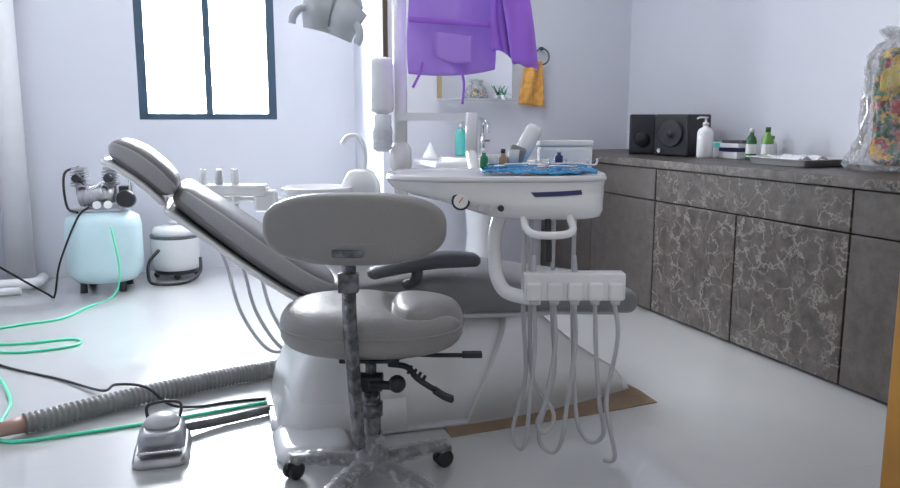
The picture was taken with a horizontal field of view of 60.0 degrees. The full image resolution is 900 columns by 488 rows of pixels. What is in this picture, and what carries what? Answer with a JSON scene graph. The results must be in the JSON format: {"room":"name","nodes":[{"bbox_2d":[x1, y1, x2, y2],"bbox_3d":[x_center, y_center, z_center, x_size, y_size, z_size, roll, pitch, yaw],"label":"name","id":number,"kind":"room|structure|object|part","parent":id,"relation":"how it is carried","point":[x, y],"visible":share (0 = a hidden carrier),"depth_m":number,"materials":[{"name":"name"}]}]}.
{"room":"dental clinic","nodes":[
{"label":"dental clinic","id":0,"kind":"room"},
{"bbox_2d":[0,0,355,279],"bbox_3d":[-1.801,-1.171,5.054,2.617,2.700,0.120,-3,10,-20],"label":"wall","id":1,"kind":"structure","parent":0,"point":[77,58],"depth_m":4.96,"materials":[{"name":"paint"}]},
{"bbox_2d":[0,0,36,278],"bbox_3d":[-2.636,-1.092,4.595,0.160,2.690,0.160,0,9,0],"label":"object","id":2,"kind":"object","parent":1,"relation":"attached to","point":[15,205],"visible":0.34,"depth_m":4.64,"materials":[{"name":"white plastic"}]},
{"bbox_2d":[132,0,276,119],"bbox_3d":[-1.643,-1.397,5.228,1.600,1.700,0.405,-3,10,-20],"label":"window","id":3,"kind":"structure","parent":1,"relation":"in","point":[196,59],"depth_m":5.39,"materials":[{"name":"glass"},{"name":"blue painted metal"}]},
{"bbox_2d":[354,0,378,180],"bbox_3d":[-0.499,-1.182,5.123,0.120,2.700,0.630,-3,10,-20],"label":"wall partition","id":4,"kind":"structure","parent":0,"point":[364,118],"depth_m":5.11,"materials":[{"name":"paint"}]},
{"bbox_2d":[0,266,887,487],"bbox_3d":[0.144,0.671,2.432,4.525,0.100,7.020,-3,10,-20],"label":"floor","id":5,"kind":"structure","parent":0,"point":[725,414],"depth_m":2.65,"materials":[{"name":"tile"}]},
{"bbox_2d":[0,287,21,295],"bbox_3d":[-2.597,0.275,4.405,0.310,0.043,0.044,-3,10,-20],"label":"drain pipe","id":6,"kind":"object","parent":5,"relation":"on","point":[13,290],"visible":1,"depth_m":4.42,"materials":[{"name":"white plastic"}]},
{"bbox_2d":[0,272,48,289],"bbox_3d":[-2.569,0.234,4.541,0.466,0.062,0.184,-8,12,-41],"label":"drain pipe","id":7,"kind":"object","parent":5,"relation":"on","point":[42,278],"visible":0.89,"depth_m":4.53,"materials":[{"name":"white plastic"}]},
{"bbox_2d":[0,206,88,297],"bbox_3d":[-2.339,0.075,4.247,0.746,0.512,0.052,-8,12,-41],"label":"power cable","id":8,"kind":"object","parent":5,"relation":"on","point":[87,207],"visible":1,"depth_m":4.37,"materials":[{"name":"rubber"}]},
{"bbox_2d":[62,166,144,292],"bbox_3d":[-2.040,-0.108,4.591,0.424,0.750,0.424,-2,9,-11],"label":"air compressor","id":9,"kind":"object","parent":5,"relation":"on","point":[91,259],"visible":0.88,"depth_m":4.46,"materials":[{"name":"paint"}]},
{"bbox_3d":[-2.060,-0.272,4.561,0.280,0.146,0.200,-2,9,-11],"label":"motor","id":10,"kind":"part","parent":9,"relation":"part of","materials":[{"name":"metal"}]},
{"bbox_3d":[-2.040,0.003,4.609,0.424,0.425,0.424,-2,9,-11],"label":"tank","id":11,"kind":"part","parent":9,"relation":"part of","materials":[{"name":"metal"}]},
{"bbox_2d":[0,226,265,442],"bbox_3d":[-1.589,0.275,3.335,0.851,0.408,2.115,-7,11,-36],"label":"tube","id":12,"kind":"object","parent":5,"relation":"on","point":[2,382],"visible":0.95,"depth_m":2.77,"materials":[{"name":"green plastic"}]},
{"bbox_2d":[0,364,265,407],"bbox_3d":[-1.393,0.487,2.980,1.639,0.090,0.301,4,10,21],"label":"power cable","id":13,"kind":"object","parent":5,"relation":"on","point":[1,365],"visible":0.89,"depth_m":2.78,"materials":[{"name":"black rubber"}]},
{"bbox_2d":[0,360,276,436],"bbox_3d":[-0.977,0.521,2.813,1.176,0.073,0.116,-7,12,-37],"label":"hose","id":14,"kind":"object","parent":5,"relation":"on","point":[37,420],"visible":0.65,"depth_m":2.70,"materials":[{"name":"grey plastic"}]},
{"bbox_2d":[146,221,202,285],"bbox_3d":[-1.729,0.043,4.892,0.332,0.355,0.466,-3,10,-20],"label":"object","id":15,"kind":"object","parent":5,"relation":"on","point":[175,250],"visible":0.94,"depth_m":4.84,"materials":[{"name":"white plastic"}]},
{"bbox_3d":[-1.745,-0.096,4.948,0.290,0.061,0.290,-3,10,-20],"label":"lid","id":16,"kind":"part","parent":15,"relation":"part of","materials":[{"name":"white plastic"}]},
{"bbox_3d":[-1.745,-0.135,4.942,0.080,0.020,0.080,-3,10,-20],"label":"lid knob","id":17,"kind":"part","parent":15,"relation":"part of","materials":[{"name":"grey plastic"}]},
{"bbox_2d":[132,399,273,470],"bbox_3d":[-0.670,0.549,2.491,0.694,0.121,0.269,-6,11,-34],"label":"foot pedal","id":18,"kind":"object","parent":5,"relation":"on","point":[164,440],"visible":0.94,"depth_m":2.33,"materials":[{"name":"metal"}]},
{"bbox_3d":[-0.842,0.602,2.262,0.125,0.017,0.044,-3,10,-16],"label":"toe lever","id":19,"kind":"part","parent":18,"relation":"part of","materials":[{"name":"silver metal"}]},
{"bbox_3d":[-0.900,0.526,2.453,0.113,0.064,0.043,-3,10,-16],"label":"handle","id":20,"kind":"part","parent":18,"relation":"part of","materials":[{"name":"black plastic"}]},
{"bbox_2d":[99,138,352,464],"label":"dental chair","id":21,"kind":"object","parent":5,"relation":"on","point":[307,396],"depth_m":2.37,"materials":[{"name":"grey leather"}]},
{"bbox_3d":[-0.923,-0.233,2.360,0.182,0.153,0.286,-3,10,-17],"label":"headrest panel","id":22,"kind":"part","parent":21,"relation":"part of","materials":[{"name":"grey leather"}]},
{"bbox_3d":[-0.644,-0.021,2.565,0.480,0.379,0.485,-3,10,-17],"label":"backrest","id":23,"kind":"part","parent":21,"relation":"part of","materials":[{"name":"grey leather"}]},
{"bbox_3d":[-0.640,-0.024,2.566,0.463,0.355,0.494,-3,10,-17],"label":"backrest panel","id":24,"kind":"part","parent":21,"relation":"part of","materials":[{"name":"grey leather"}]},
{"bbox_2d":[262,192,481,487],"bbox_3d":[-0.192,0.252,2.127,0.556,0.824,0.510,0,9,0],"label":"stool","id":25,"kind":"object","parent":5,"relation":"on","point":[348,324],"visible":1,"depth_m":1.99,"materials":[{"name":"grey leather"}]},
{"bbox_3d":[-0.233,-0.038,1.895,0.450,0.178,0.082,0,9,0],"label":"backrest","id":26,"kind":"part","parent":25,"relation":"part of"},
{"bbox_3d":[-0.215,0.213,2.172,0.504,0.136,0.404,0,9,0],"label":"seat","id":27,"kind":"part","parent":25,"relation":"part of","materials":[{"name":"grey leather"}]},
{"bbox_3d":[-0.077,0.367,2.076,0.181,0.101,0.040,2,9,13],"label":"tilt lever","id":28,"kind":"part","parent":25,"relation":"part of","materials":[{"name":"black plastic"}]},
{"bbox_3d":[-0.014,0.301,2.125,0.203,0.015,0.030,0,9,0],"label":"height lever","id":29,"kind":"part","parent":25,"relation":"part of","materials":[{"name":"black plastic"}]},
{"bbox_2d":[199,0,625,462],"bbox_3d":[-0.062,-0.383,2.705,1.649,1.893,0.908,8,12,41],"label":"dental unit","id":30,"kind":"object","parent":5,"relation":"on","point":[501,196],"visible":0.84,"depth_m":2.25,"materials":[{"name":"white plastic"}]},
{"bbox_3d":[-0.724,-0.152,3.009,0.468,0.164,0.174,-4,10,-26],"label":"assistant arm","id":31,"kind":"part","parent":30,"relation":"part of","materials":[{"name":"white plastic"}]},
{"bbox_2d":[281,184,351,197],"bbox_3d":[-0.530,-0.165,3.114,0.284,0.132,0.270,0,9,0],"label":"bowl","id":32,"kind":"object","parent":30,"relation":"on","point":[289,191],"depth_m":3.04,"materials":[{"name":"white ceramic"}]},
{"bbox_2d":[288,0,366,45],"bbox_3d":[-0.086,-1.028,2.802,0.933,0.651,0.388,0,9,0],"label":"lamp","id":33,"kind":"object","parent":30,"relation":"attached to","point":[343,18],"depth_m":2.66,"materials":[{"name":"white plastic"}]},
{"bbox_3d":[-0.380,-0.359,3.097,0.115,0.164,0.035,-7,12,-38],"label":"cup filler spout","id":34,"kind":"part","parent":30,"relation":"part of","materials":[{"name":"white plastic"}]},
{"bbox_2d":[373,114,391,151],"bbox_3d":[-0.262,-0.431,3.030,0.076,0.144,0.076,0,9,0],"label":"water bottle","id":35,"kind":"object","parent":30,"relation":"on","point":[382,129],"depth_m":3.00,"materials":[{"name":"plastic"}]},
{"bbox_3d":[0.051,-0.338,2.791,0.242,0.262,0.718,-5,10,-26],"label":"balance arm","id":36,"kind":"part","parent":30,"relation":"part of","materials":[{"name":"white plastic"}]},
{"bbox_2d":[407,0,495,103],"bbox_3d":[0.005,-0.834,2.810,0.327,0.650,0.062,0,9,0],"label":"apron","id":37,"kind":"object","parent":30,"relation":"hanging from","point":[445,37],"visible":0.98,"depth_m":2.83,"materials":[{"name":"fabric"}]},
{"bbox_2d":[490,0,537,69],"bbox_3d":[0.226,-0.882,2.717,0.165,0.544,0.124,0,9,0],"label":"gown","id":38,"kind":"object","parent":30,"relation":"hanging from","point":[511,21],"visible":1,"depth_m":2.70,"materials":[{"name":"fabric"}]},
{"bbox_2d":[480,166,597,174],"bbox_3d":[0.255,-0.220,2.304,0.334,0.020,0.251,0,9,0],"label":"drape","id":39,"kind":"object","parent":30,"relation":"on","point":[517,170],"visible":0.81,"depth_m":2.21,"materials":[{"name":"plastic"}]},
{"bbox_2d":[480,149,487,166],"bbox_3d":[0.100,-0.254,2.299,0.024,0.054,0.024,0,9,0],"label":"bottle","id":40,"kind":"object","parent":39,"relation":"on","point":[483,158],"visible":1,"depth_m":2.29,"materials":[{"name":"green plastic"}]},
{"bbox_2d":[486,154,499,166],"bbox_3d":[0.125,-0.251,2.340,0.048,0.035,0.048,0,9,0],"label":"cup","id":41,"kind":"object","parent":39,"relation":"on","point":[492,158],"visible":0.59,"depth_m":2.32,"materials":[{"name":"white plastic"}]},
{"bbox_2d":[486,162,508,165],"bbox_3d":[0.159,-0.247,2.324,0.131,0.023,0.007,-8,12,-39],"label":"instrument","id":42,"kind":"object","parent":39,"relation":"on","point":[493,163],"visible":0.32,"depth_m":2.30,"materials":[{"name":"silver metal"}]},
{"bbox_2d":[499,149,506,167],"bbox_3d":[0.155,-0.251,2.279,0.024,0.054,0.024,0,9,0],"label":"bottle","id":43,"kind":"object","parent":39,"relation":"on","point":[502,159],"visible":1,"depth_m":2.27,"materials":[{"name":"brown glass"}]},
{"bbox_2d":[508,149,519,162],"bbox_3d":[0.190,-0.257,2.329,0.036,0.050,0.036,0,9,0],"label":"cup","id":44,"kind":"object","parent":39,"relation":"on","point":[513,154],"visible":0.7,"depth_m":2.31,"materials":[{"name":"white plastic"}]},
{"bbox_2d":[494,159,537,166],"bbox_3d":[0.190,-0.232,2.253,0.131,0.023,0.007,-2,9,-10],"label":"instrument","id":45,"kind":"object","parent":39,"relation":"on","point":[536,161],"visible":0.69,"depth_m":2.25,"materials":[{"name":"silver metal"}]},
{"bbox_2d":[507,123,541,162],"bbox_3d":[0.225,-0.300,2.383,0.112,0.138,0.071,0,9,0],"label":"holder","id":46,"kind":"object","parent":39,"relation":"on","point":[531,134],"visible":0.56,"depth_m":2.37,"materials":[{"name":"white plastic"}]},
{"bbox_2d":[504,158,549,165],"bbox_3d":[0.220,-0.233,2.220,0.131,0.023,0.007,1,9,8],"label":"instrument","id":47,"kind":"object","parent":39,"relation":"on","point":[548,163],"visible":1,"depth_m":2.22,"materials":[{"name":"silver metal"}]},
{"bbox_2d":[527,157,566,165],"bbox_3d":[0.280,-0.235,2.233,0.131,0.023,0.007,-4,10,-25],"label":"instrument","id":48,"kind":"object","parent":39,"relation":"on","point":[530,164],"visible":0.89,"depth_m":2.23,"materials":[{"name":"silver metal"}]},
{"bbox_2d":[537,160,580,167],"bbox_3d":[0.310,-0.228,2.223,0.131,0.023,0.007,-2,9,-12],"label":"instrument","id":49,"kind":"object","parent":39,"relation":"on","point":[542,166],"visible":1,"depth_m":2.22,"materials":[{"name":"silver metal"}]},
{"bbox_2d":[555,148,562,162],"bbox_3d":[0.325,-0.259,2.329,0.024,0.054,0.024,0,9,0],"label":"bottle","id":50,"kind":"object","parent":39,"relation":"on","point":[558,158],"visible":0.88,"depth_m":2.32,"materials":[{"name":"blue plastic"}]},
{"bbox_2d":[559,158,597,165],"bbox_3d":[0.360,-0.235,2.229,0.131,0.023,0.007,4,10,25],"label":"instrument","id":51,"kind":"object","parent":39,"relation":"on","point":[563,163],"visible":0.99,"depth_m":2.22,"materials":[{"name":"silver metal"}]},
{"bbox_2d":[536,140,593,166],"bbox_3d":[0.360,-0.282,2.451,0.170,0.089,0.065,0,9,-3],"label":"instrument box","id":52,"kind":"object","parent":30,"relation":"on","point":[573,150],"visible":0.72,"depth_m":2.42,"materials":[{"name":"white plastic"}]},
{"bbox_3d":[0.360,-0.317,2.446,0.170,0.018,0.065,0,9,-3],"label":"lid","id":53,"kind":"part","parent":52,"relation":"part of","materials":[{"name":"white plastic"}]},
{"bbox_2d":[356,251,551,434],"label":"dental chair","id":54,"kind":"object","parent":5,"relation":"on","point":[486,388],"depth_m":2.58,"materials":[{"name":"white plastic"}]},
{"bbox_3d":[-0.081,0.064,2.467,0.365,0.075,0.102,-3,10,-17],"label":"armrest","id":55,"kind":"part","parent":54,"relation":"part of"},
{"bbox_3d":[0.086,0.144,2.818,1.120,0.208,0.522,-3,10,-17],"label":"seat","id":56,"kind":"part","parent":54,"relation":"part of","materials":[{"name":"grey leather"}]},
{"bbox_2d":[414,117,536,257],"bbox_3d":[0.249,-0.274,4.816,0.860,1.005,0.420,-3,10,-20],"label":"basin","id":57,"kind":"object","parent":5,"relation":"on","point":[477,224],"visible":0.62,"depth_m":4.76,"materials":[{"name":"white ceramic"}]},
{"bbox_2d":[422,142,437,158],"bbox_3d":[-0.120,-0.566,4.731,0.100,0.100,0.100,0,9,0],"label":"funnel","id":58,"kind":"object","parent":57,"relation":"on","point":[430,153],"visible":1,"depth_m":4.71,"materials":[{"name":"white plastic"}]},
{"bbox_2d":[454,121,464,154],"bbox_3d":[0.065,-0.652,4.795,0.070,0.211,0.070,9,13,44],"label":"soap bottle","id":59,"kind":"object","parent":57,"relation":"on","point":[460,133],"visible":0.84,"depth_m":4.77,"materials":[{"name":"teal plastic"}]},
{"bbox_3d":[0.184,-0.436,4.734,0.490,0.192,0.360,-3,10,-20],"label":"bowl","id":60,"kind":"part","parent":57,"relation":"part of","materials":[{"name":"white ceramic"}]},
{"bbox_2d":[479,117,489,154],"bbox_3d":[0.226,-0.657,4.837,0.067,0.255,0.177,-1,9,-8],"label":"faucet","id":61,"kind":"object","parent":57,"relation":"on","point":[483,121],"depth_m":4.87,"materials":[{"name":"silver metal"}]},
{"bbox_2d":[444,384,656,437],"bbox_3d":[0.322,0.561,2.787,0.795,0.003,0.425,-3,10,-17],"label":"cardboard sheet","id":62,"kind":"object","parent":5,"relation":"on","point":[631,397],"visible":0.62,"depth_m":2.67,"materials":[{"name":"brown cardboard"}]},
{"bbox_2d":[540,162,594,269],"bbox_3d":[1.021,-0.175,5.006,0.642,0.748,0.658,-3,10,-20],"label":"base cabinet","id":63,"kind":"object","parent":5,"relation":"on","point":[563,247],"visible":0.16,"depth_m":4.85,"materials":[{"name":"grey laminate"}]},
{"bbox_3d":[0.729,-0.081,4.915,0.022,0.568,0.653,-3,10,-20],"label":"door","id":64,"kind":"part","parent":63,"relation":"part of","materials":[{"name":"grey laminate"}]},
{"bbox_2d":[590,162,658,311],"bbox_3d":[1.239,-0.079,4.407,0.642,0.748,0.628,-3,10,-20],"label":"base cabinet","id":65,"kind":"object","parent":5,"relation":"on","point":[622,237],"visible":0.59,"depth_m":4.21,"materials":[{"name":"grey laminate"}]},
{"bbox_3d":[0.948,-0.349,4.256,0.022,0.158,0.622,-3,10,-20],"label":"drawer","id":66,"kind":"part","parent":65,"relation":"part of","materials":[{"name":"grey laminate"}]},
{"bbox_2d":[651,169,858,385],"bbox_3d":[1.553,0.060,3.547,0.642,0.748,1.218,-3,10,-20],"label":"base cabinet","id":67,"kind":"object","parent":5,"relation":"on","point":[761,266],"visible":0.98,"depth_m":3.30,"materials":[{"name":"stone"}]},
{"bbox_3d":[1.158,0.109,3.740,0.022,0.568,0.603,-3,10,-20],"label":"door","id":68,"kind":"part","parent":67,"relation":"part of","materials":[{"name":"stone"}]},
{"bbox_2d":[592,149,899,192],"bbox_3d":[1.442,-0.377,3.770,0.665,0.040,3.180,-3,10,-20],"label":"countertop","id":69,"kind":"structure","parent":67,"relation":"on","point":[856,176],"depth_m":3.35,"materials":[{"name":"stone"}]},
{"bbox_2d":[629,114,655,153],"bbox_3d":[1.134,-0.646,4.588,0.150,0.230,0.153,2,10,15],"label":"speaker","id":70,"kind":"object","parent":69,"relation":"on","point":[642,126],"visible":0.91,"depth_m":4.52},
{"bbox_2d":[654,114,710,156],"bbox_3d":[1.301,-0.612,4.379,0.244,0.230,0.220,-8,12,-41],"label":"speaker","id":71,"kind":"object","parent":69,"relation":"on","point":[675,134],"visible":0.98,"depth_m":4.29,"materials":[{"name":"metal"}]},
{"bbox_2d":[696,116,713,157],"bbox_3d":[1.342,-0.561,4.102,0.084,0.217,0.084,7,12,38],"label":"pump bottle","id":72,"kind":"object","parent":69,"relation":"on","point":[705,135],"visible":1,"depth_m":4.08,"materials":[{"name":"white plastic"}]},
{"bbox_2d":[712,148,718,157],"bbox_3d":[1.453,-0.497,4.234,0.120,0.050,0.080,-8,12,-42],"label":"carton","id":73,"kind":"object","parent":69,"relation":"on","point":[715,150],"visible":0.32,"depth_m":4.18,"materials":[{"name":"white cardboard"}]},
{"bbox_2d":[713,142,721,147],"bbox_3d":[1.464,-0.538,4.226,0.070,0.030,0.090,8,12,41],"label":"carton","id":74,"kind":"object","parent":73,"relation":"on","point":[715,144],"visible":0.3,"depth_m":4.19,"materials":[{"name":"teal cardboard"}]},
{"bbox_2d":[718,151,756,158],"bbox_3d":[1.506,-0.467,4.091,0.130,0.035,0.150,-3,10,-20],"label":"carton","id":75,"kind":"object","parent":69,"relation":"on","point":[721,154],"visible":0.7,"depth_m":4.04,"materials":[{"name":"white cardboard"}]},
{"bbox_2d":[719,147,744,151],"bbox_3d":[1.508,-0.498,4.109,0.120,0.020,0.130,-4,10,-25],"label":"carton","id":76,"kind":"object","parent":75,"relation":"on","point":[720,148],"visible":0.63,"depth_m":4.05,"materials":[{"name":"blue cardboard"}]},
{"bbox_2d":[720,143,745,147],"bbox_3d":[1.500,-0.515,4.070,0.130,0.022,0.120,-6,11,-31],"label":"carton","id":77,"kind":"object","parent":76,"relation":"on","point":[724,145],"visible":0.72,"depth_m":4.03,"materials":[{"name":"white cardboard"}]},
{"bbox_2d":[722,140,745,142],"bbox_3d":[1.506,-0.536,4.080,0.110,0.015,0.120,-7,11,-36],"label":"carton","id":78,"kind":"object","parent":77,"relation":"on","point":[723,141],"visible":0.76,"depth_m":4.04,"materials":[{"name":"cardboard"}]},
{"bbox_2d":[745,128,756,159],"bbox_3d":[1.513,-0.502,3.916,0.053,0.160,0.053,0,9,0],"label":"bottle","id":79,"kind":"object","parent":69,"relation":"on","point":[751,142],"visible":0.91,"depth_m":3.90,"materials":[{"name":"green plastic"}]},
{"bbox_2d":[761,127,773,154],"bbox_3d":[1.562,-0.492,3.838,0.057,0.165,0.057,0,9,0],"label":"bottle","id":80,"kind":"object","parent":69,"relation":"on","point":[767,143],"visible":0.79,"depth_m":3.82,"materials":[{"name":"green plastic"}]},
{"bbox_2d":[772,136,776,154],"bbox_3d":[1.647,-0.493,3.988,0.044,0.120,0.044,0,9,0],"label":"bottle","id":81,"kind":"object","parent":69,"relation":"on","point":[775,144],"visible":0.38,"depth_m":3.97,"materials":[{"name":"white plastic"}]},
{"bbox_2d":[743,155,856,166],"bbox_3d":[1.573,-0.376,3.527,0.298,0.033,0.408,-3,10,-20],"label":"tray","id":82,"kind":"object","parent":69,"relation":"on","point":[758,159],"visible":0.84,"depth_m":3.39,"materials":[{"name":"metal"}]},
{"bbox_2d":[767,154,828,159],"bbox_3d":[1.573,-0.390,3.525,0.180,0.028,0.221,-3,10,-20],"label":"pack","id":83,"kind":"object","parent":82,"relation":"in","point":[784,156],"visible":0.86,"depth_m":3.48,"materials":[{"name":"white plastic"}]},
{"bbox_3d":[1.804,-0.575,3.098,0.424,0.566,0.344,7,12,37],"label":"plastic bag","id":84,"kind":"object","parent":69,"relation":"on","visible":0},
{"bbox_2d":[869,47,899,166],"bbox_3d":[1.815,-0.542,3.098,0.249,0.470,0.111,7,12,37],"label":"snack packet","id":85,"kind":"object","parent":84,"relation":"in","point":[884,148],"visible":1,"depth_m":3.11,"materials":[{"name":"multicoloured plastic"}]},
{"bbox_3d":[1.261,-0.210,3.397,0.022,0.158,1.212,-3,10,-20],"label":"drawer","id":86,"kind":"part","parent":67,"relation":"part of","materials":[{"name":"stone"}]},
{"bbox_3d":[1.364,0.201,3.173,0.022,0.568,0.603,-3,10,-20],"label":"door","id":87,"kind":"part","parent":67,"relation":"part of","materials":[{"name":"stone"}]},
{"bbox_2d":[839,189,899,403],"bbox_3d":[1.869,0.200,2.679,0.642,0.748,0.648,-3,10,-20],"label":"base cabinet","id":88,"kind":"object","parent":5,"relation":"on","point":[874,259],"visible":0.99,"depth_m":2.77,"materials":[{"name":"grey stone"}]},
{"bbox_3d":[1.578,-0.070,2.529,0.022,0.158,0.642,-3,10,-20],"label":"drawer","id":89,"kind":"part","parent":88,"relation":"part of","materials":[{"name":"grey laminate"}]},
{"bbox_2d":[880,277,899,487],"bbox_3d":[0.924,-0.168,0.917,0.061,2.040,0.800,-3,10,-20],"label":"door","id":90,"kind":"structure","parent":5,"relation":"on","point":[890,471],"depth_m":1.35,"materials":[{"name":"orange wood"}]},
{"bbox_2d":[376,0,631,264],"bbox_3d":[0.431,-1.172,5.060,1.828,2.700,0.120,-3,10,-20],"label":"wall","id":91,"kind":"structure","parent":0,"point":[586,75],"depth_m":5.10,"materials":[{"name":"paint"}]},
{"bbox_2d":[381,0,387,56],"bbox_3d":[-0.391,-1.705,4.597,0.030,1.400,0.024,-3,10,-20],"label":"trim","id":92,"kind":"structure","parent":91,"relation":"attached to","point":[383,2],"depth_m":4.65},
{"bbox_2d":[437,50,518,100],"bbox_3d":[0.177,-1.151,4.848,0.520,0.513,0.096,-3,10,-20],"label":"wall mirror","id":93,"kind":"object","parent":91,"relation":"attached to","point":[478,85],"visible":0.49,"depth_m":4.92,"materials":[{"name":"clear glass"}]},
{"bbox_2d":[437,99,518,100],"bbox_3d":[0.180,-0.900,4.881,0.520,0.006,0.080,-3,10,-20],"label":"shelf","id":94,"kind":"object","parent":93,"relation":"attached to","point":[438,99],"depth_m":4.83,"materials":[{"name":"white"}]},
{"bbox_2d":[495,85,511,99],"bbox_3d":[0.346,-0.957,4.934,0.116,0.090,0.071,0,9,0],"label":"potted plant","id":95,"kind":"object","parent":93,"relation":"on","point":[503,96],"visible":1,"depth_m":4.93,"materials":[{"name":"green plant"}]},
{"bbox_2d":[518,61,543,106],"bbox_3d":[0.522,-1.026,5.004,0.182,0.291,0.028,-3,10,-20],"label":"hand towel","id":96,"kind":"object","parent":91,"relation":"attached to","point":[531,93],"visible":0.82,"depth_m":5.00,"materials":[{"name":"orange fabric"}]},
{"bbox_2d":[537,47,549,64],"bbox_3d":[0.588,-1.211,5.028,0.109,0.117,0.035,-3,10,-20],"label":"towel ring","id":97,"kind":"object","parent":91,"relation":"attached to","point":[540,48],"visible":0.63,"depth_m":5.02,"materials":[{"name":"silver metal"}]},
{"bbox_2d":[627,0,899,166],"bbox_3d":[2.268,-0.770,2.571,0.121,2.700,5.870,-3,10,-20],"label":"wall","id":98,"kind":"structure","parent":0,"point":[805,71],"depth_m":4.06,"materials":[{"name":"paint"}]}
]}

